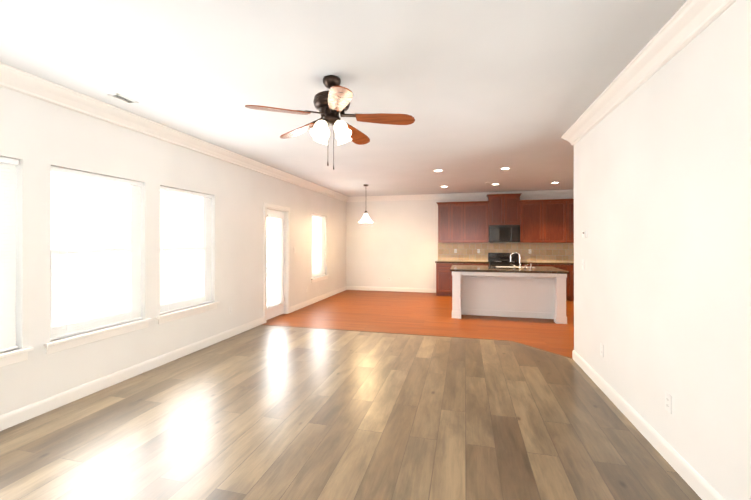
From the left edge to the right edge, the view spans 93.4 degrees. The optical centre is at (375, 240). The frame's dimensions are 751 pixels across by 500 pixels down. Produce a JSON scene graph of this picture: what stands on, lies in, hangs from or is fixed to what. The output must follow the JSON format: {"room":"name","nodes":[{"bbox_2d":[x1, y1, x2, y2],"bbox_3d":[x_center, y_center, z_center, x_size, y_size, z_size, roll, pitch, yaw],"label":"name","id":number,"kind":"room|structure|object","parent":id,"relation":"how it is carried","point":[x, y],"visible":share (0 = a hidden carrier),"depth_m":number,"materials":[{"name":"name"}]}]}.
{"room":"empty living room","nodes":[
{"label":"empty living room","id":0,"kind":"room"},
{"bbox_2d":[0,87,345,414],"bbox_3d":[-2.267,0.077,5.243,0.150,2.740,11.200,0,0,14],"label":"wall","id":1,"kind":"structure","parent":0,"point":[39,138],"depth_m":3.89,"materials":[{"name":"paint"}]},
{"bbox_2d":[0,317,263,430],"bbox_3d":[-2.734,1.382,3.051,0.014,0.113,6.430,0,0,14],"label":"baseboard","id":2,"kind":"structure","parent":1,"relation":"attached to","point":[12,418],"depth_m":3.45,"materials":[{"name":"white wood"}]},
{"bbox_2d":[0,275,328,366],"bbox_3d":[-2.156,0.918,5.465,0.135,0.100,7.410,0,0,14],"label":"window sill","id":3,"kind":"structure","parent":1,"relation":"attached to","point":[21,355],"depth_m":3.40,"materials":[{"name":"white wood"}]},
{"bbox_2d":[0,62,347,201],"bbox_3d":[-2.141,-1.223,5.217,0.110,0.140,10.900,0,0,14],"label":"crown molding","id":4,"kind":"structure","parent":1,"relation":"attached to","point":[11,78],"depth_m":3.59,"materials":[{"name":"white wood"}]},
{"bbox_2d":[266,209,284,319],"bbox_3d":[-1.891,0.439,6.643,0.103,2.004,0.758,0,0,14],"label":"patio door","id":5,"kind":"structure","parent":1,"relation":"in","point":[274,311],"depth_m":6.54,"materials":[{"name":"white plastic"}]},
{"bbox_2d":[267,214,283,308],"bbox_3d":[-1.862,0.389,6.635,0.036,1.704,0.586,0,0,14],"label":"door blinds","id":6,"kind":"object","parent":5,"relation":"attached to","point":[275,262],"visible":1,"depth_m":6.62,"materials":[{"name":"white fabric"}]},
{"bbox_2d":[263,202,289,322],"bbox_3d":[-1.904,0.398,6.646,0.168,2.110,0.940,0,0,14],"label":"door frame","id":7,"kind":"structure","parent":1,"relation":"attached to","point":[285,210],"depth_m":7.00,"materials":[{"name":"white wood"}]},
{"bbox_2d":[290,286,347,312],"bbox_3d":[-1.287,1.405,8.791,0.014,0.113,3.530,0,0,14],"label":"baseboard","id":8,"kind":"structure","parent":1,"relation":"attached to","point":[293,308],"depth_m":8.30,"materials":[{"name":"white wood"}]},
{"bbox_2d":[0,0,686,196],"bbox_3d":[1.156,-1.346,4.386,7.210,0.100,11.200,0,0,14],"label":"ceiling","id":9,"kind":"structure","parent":0,"point":[481,92],"depth_m":2.72,"materials":[{"name":"paint"}]},
{"bbox_2d":[108,93,138,103],"bbox_3d":[-2.312,-1.296,3.249,0.110,0.007,0.210,0,0,14],"label":"ceiling vent","id":10,"kind":"object","parent":9,"relation":"in","point":[123,98],"visible":1,"depth_m":3.24,"materials":[{"name":"white plastic"}]},
{"bbox_2d":[245,75,414,169],"bbox_3d":[-0.319,-0.931,2.880,1.263,0.739,1.262,0,0,14],"label":"ceiling fan","id":11,"kind":"object","parent":9,"relation":"hanging from","point":[332,103],"visible":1,"depth_m":2.79,"materials":[{"name":"brown wood"}]},
{"bbox_2d":[359,184,372,222],"bbox_3d":[-0.220,-0.846,8.155,0.336,0.869,0.336,0,0,14],"label":"pendant light","id":12,"kind":"object","parent":9,"relation":"hanging from","point":[365,218],"visible":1,"depth_m":8.10,"materials":[{"name":"white glass"}]},
{"bbox_2d":[0,325,701,499],"bbox_3d":[-0.497,1.461,2.358,4.990,0.050,6.480,0,0,14],"label":"floor","id":13,"kind":"structure","parent":0,"point":[263,412],"depth_m":2.66,"materials":[{"name":"brown wood"}]},
{"bbox_2d":[262,290,573,357],"bbox_3d":[1.850,1.480,7.129,7.210,0.050,5.520,0,0,14],"label":"floor","id":14,"kind":"structure","parent":0,"point":[420,313],"depth_m":6.40,"materials":[{"name":"orange wood"}]},
{"bbox_2d":[268,325,572,358],"bbox_3d":[0.221,1.445,5.186,4.700,0.004,0.673,0,0,14],"label":"transition strip","id":15,"kind":"object","parent":14,"relation":"on","point":[431,335],"visible":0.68,"depth_m":5.32,"materials":[{"name":"brown wood"}]},
{"bbox_2d":[436,263,455,295],"bbox_3d":[1.904,1.030,9.487,0.506,0.868,0.622,0,0,14],"label":"base cabinet","id":16,"kind":"object","parent":14,"relation":"on","point":[443,280],"depth_m":9.21,"materials":[{"name":"brown wood"}]},
{"bbox_2d":[456,263,475,264],"bbox_3d":[2.299,1.029,9.387,0.571,0.868,0.622,0,0,14],"label":"base cabinet","id":17,"kind":"object","parent":14,"relation":"on","point":[456,263],"depth_m":9.07,"materials":[{"name":"brown wood"}]},
{"bbox_2d":[488,253,521,265],"bbox_3d":[3.304,0.897,9.076,0.752,1.130,0.708,0,0,14],"label":"range","id":18,"kind":"object","parent":14,"relation":"on","point":[498,259],"visible":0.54,"depth_m":9.29,"materials":[{"name":"black metal"}]},
{"bbox_2d":[452,273,568,323],"bbox_3d":[2.513,1.018,6.938,1.954,0.871,1.192,0,0,14],"label":"kitchen island","id":19,"kind":"object","parent":14,"relation":"on","point":[521,292],"depth_m":6.65,"materials":[{"name":"white wood"}]},
{"bbox_2d":[450,265,568,272],"bbox_3d":[2.453,0.561,6.703,2.010,0.040,0.760,0,0,14],"label":"island countertop","id":20,"kind":"structure","parent":19,"relation":"on","point":[455,268],"depth_m":6.53,"materials":[{"name":"brown stone"}]},
{"bbox_2d":[510,252,531,267],"bbox_3d":[2.839,0.388,6.916,0.400,0.306,0.066,0,0,19],"label":"island faucet","id":21,"kind":"object","parent":20,"relation":"on","point":[519,261],"visible":1,"depth_m":6.92,"materials":[{"name":"silver metal"}]},
{"bbox_2d":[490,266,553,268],"bbox_3d":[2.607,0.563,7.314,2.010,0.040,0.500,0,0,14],"label":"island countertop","id":22,"kind":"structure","parent":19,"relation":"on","point":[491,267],"depth_m":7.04,"materials":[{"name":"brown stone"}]},
{"bbox_2d":[498,266,533,268],"bbox_3d":[2.842,0.644,7.202,0.740,0.198,0.400,0,0,14],"label":"sink","id":23,"kind":"object","parent":22,"relation":"in","point":[499,267],"depth_m":7.04,"materials":[{"name":"silver metal"}]},
{"bbox_2d":[522,264,547,265],"bbox_3d":[3.979,1.028,8.964,0.598,0.868,0.622,0,0,14],"label":"base cabinet","id":24,"kind":"object","parent":14,"relation":"on","point":[522,264],"depth_m":8.66,"materials":[{"name":"brown wood"}]},
{"bbox_2d":[548,265,571,300],"bbox_3d":[4.465,1.027,8.841,0.664,0.868,0.622,0,0,14],"label":"base cabinet","id":25,"kind":"object","parent":14,"relation":"on","point":[564,267],"depth_m":8.49,"materials":[{"name":"brown wood"}]},
{"bbox_2d":[572,265,573,300],"bbox_3d":[4.983,1.027,8.711,0.664,0.868,0.622,0,0,14],"label":"base cabinet","id":26,"kind":"object","parent":14,"relation":"on","point":[572,265],"depth_m":8.46,"materials":[{"name":"brown wood"}]},
{"bbox_2d":[435,260,573,264],"bbox_3d":[3.694,0.570,9.024,4.252,0.040,0.623,0,0,14],"label":"countertop","id":27,"kind":"structure","parent":26,"relation":"on","point":[523,262],"depth_m":8.99,"materials":[{"name":"brown stone"}]},
{"bbox_2d":[346,196,573,288],"bbox_3d":[2.506,0.095,9.739,6.910,2.740,0.150,0,0,14],"label":"wall","id":28,"kind":"structure","parent":0,"point":[396,242],"depth_m":10.15,"materials":[{"name":"paint"}]},
{"bbox_2d":[348,286,435,292],"bbox_3d":[0.447,1.410,10.167,2.645,0.113,0.014,0,0,14],"label":"baseboard","id":29,"kind":"structure","parent":28,"relation":"attached to","point":[425,290],"depth_m":10.13,"materials":[{"name":"white wood"}]},
{"bbox_2d":[436,202,467,242],"bbox_3d":[2.073,-0.476,9.589,0.725,1.080,0.352,0,0,14],"label":"upper cabinet","id":30,"kind":"object","parent":28,"relation":"attached to","point":[452,216],"depth_m":9.42,"materials":[{"name":"brown wood"}]},
{"bbox_2d":[348,190,573,201],"bbox_3d":[2.532,-1.206,9.603,6.790,0.140,0.110,0,0,14],"label":"crown molding","id":31,"kind":"structure","parent":28,"relation":"attached to","point":[546,192],"depth_m":9.69,"materials":[{"name":"white wood"}]},
{"bbox_2d":[468,201,487,242],"bbox_3d":[2.640,-0.476,9.446,0.704,1.080,0.352,0,0,14],"label":"upper cabinet","id":32,"kind":"object","parent":28,"relation":"attached to","point":[477,210],"depth_m":9.26,"materials":[{"name":"brown wood"}]},
{"bbox_2d":[488,193,519,224],"bbox_3d":[3.351,-0.788,9.268,0.758,0.798,0.352,0,0,14],"label":"upper cabinet","id":33,"kind":"object","parent":28,"relation":"attached to","point":[503,209],"depth_m":9.10,"materials":[{"name":"brown wood"}]},
{"bbox_2d":[489,225,519,241],"bbox_3d":[3.337,-0.166,9.214,0.752,0.438,0.458,0,0,14],"label":"microwave","id":34,"kind":"object","parent":33,"relation":"attached to","point":[504,233],"visible":1,"depth_m":9.03,"materials":[{"name":"black metal"}]},
{"bbox_2d":[438,243,573,261],"bbox_3d":[3.784,0.308,9.331,4.227,0.485,0.010,0,0,14],"label":"tile backsplash","id":35,"kind":"structure","parent":28,"relation":"attached to","point":[556,252],"depth_m":9.37,"materials":[{"name":"beige tile"}]},
{"bbox_2d":[518,199,571,242],"bbox_3d":[4.270,-0.478,9.036,1.133,1.080,0.352,0,0,14],"label":"upper cabinet","id":36,"kind":"object","parent":28,"relation":"attached to","point":[544,221],"depth_m":8.86,"materials":[{"name":"brown wood"}]},
{"bbox_2d":[572,199,573,242],"bbox_3d":[5.242,-0.479,8.791,1.133,1.080,0.352,0,0,14],"label":"upper cabinet","id":37,"kind":"object","parent":28,"relation":"attached to","point":[572,199],"depth_m":8.71,"materials":[{"name":"brown wood"}]},
{"bbox_2d":[574,0,750,499],"bbox_3d":[1.770,0.063,1.457,0.150,2.740,5.830,0,0,14],"label":"wall","id":38,"kind":"structure","parent":0,"point":[662,217],"depth_m":2.17,"materials":[{"name":"paint"}]},
{"bbox_2d":[582,230,586,237],"bbox_3d":[2.291,-0.068,3.879,0.022,0.085,0.110,0,0,14],"label":"thermostat","id":39,"kind":"object","parent":38,"relation":"attached to","point":[584,233],"visible":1,"depth_m":3.85,"materials":[{"name":"white plastic"}]},
{"bbox_2d":[600,343,603,356],"bbox_3d":[2.184,1.060,3.417,0.007,0.115,0.070,0,0,14],"label":"electrical outlet","id":40,"kind":"object","parent":38,"relation":"attached to","point":[601,350],"visible":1,"depth_m":3.42,"materials":[{"name":"white plastic"}]},
{"bbox_2d":[572,350,724,499],"bbox_3d":[1.711,1.377,1.552,0.014,0.113,5.694,0,0,14],"label":"baseboard","id":41,"kind":"structure","parent":38,"relation":"attached to","point":[695,480],"depth_m":2.42,"materials":[{"name":"white wood"}]},
{"bbox_2d":[561,0,736,144],"bbox_3d":[1.676,-1.237,1.620,0.110,0.140,5.790,0,0,14],"label":"crown molding","id":42,"kind":"structure","parent":38,"relation":"attached to","point":[689,21],"depth_m":2.37,"materials":[{"name":"white wood"}]},
{"bbox_2d":[665,392,671,413],"bbox_3d":[1.903,1.056,2.302,0.007,0.115,0.070,0,0,14],"label":"electrical outlet","id":43,"kind":"object","parent":38,"relation":"attached to","point":[668,402],"visible":1,"depth_m":2.29,"materials":[{"name":"white plastic"}]},
{"bbox_3d":[-3.018,0.106,2.390,0.057,1.494,0.914,0,0,14],"label":"window","id":44,"kind":"structure","parent":0,"visible":0},
{"bbox_2d":[0,157,18,351],"bbox_3d":[-2.953,0.108,2.374,0.056,1.491,0.896,0,0,14],"label":"window blinds","id":45,"kind":"object","parent":44,"relation":"attached to","point":[8,229],"visible":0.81,"depth_m":2.75,"materials":[{"name":"white fabric"}]},
{"bbox_3d":[-2.746,0.110,3.471,0.057,1.494,0.914,0,0,14],"label":"window","id":46,"kind":"structure","parent":0,"visible":0},
{"bbox_2d":[50,166,142,339],"bbox_3d":[-2.680,0.112,3.455,0.056,1.491,0.896,0,0,14],"label":"window blinds","id":47,"kind":"object","parent":46,"relation":"attached to","point":[95,250],"visible":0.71,"depth_m":3.38,"materials":[{"name":"white fabric"}]},
{"bbox_3d":[-2.473,0.115,4.553,0.057,1.494,0.914,0,0,14],"label":"window","id":48,"kind":"structure","parent":0,"visible":0},
{"bbox_2d":[160,186,212,313],"bbox_3d":[-2.408,0.116,4.536,0.056,1.491,0.896,0,0,14],"label":"window blinds","id":49,"kind":"object","parent":48,"relation":"attached to","point":[185,249],"visible":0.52,"depth_m":4.49,"materials":[{"name":"white fabric"}]},
{"bbox_3d":[-1.455,0.130,8.596,0.057,1.494,0.894,0,0,14],"label":"window","id":50,"kind":"structure","parent":0,"visible":0},
{"bbox_2d":[312,214,325,277],"bbox_3d":[-1.389,0.132,8.580,0.056,1.491,0.876,0,0,14],"label":"window blinds","id":51,"kind":"object","parent":50,"relation":"attached to","point":[318,245],"visible":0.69,"depth_m":8.60,"materials":[{"name":"white fabric"}]}
]}

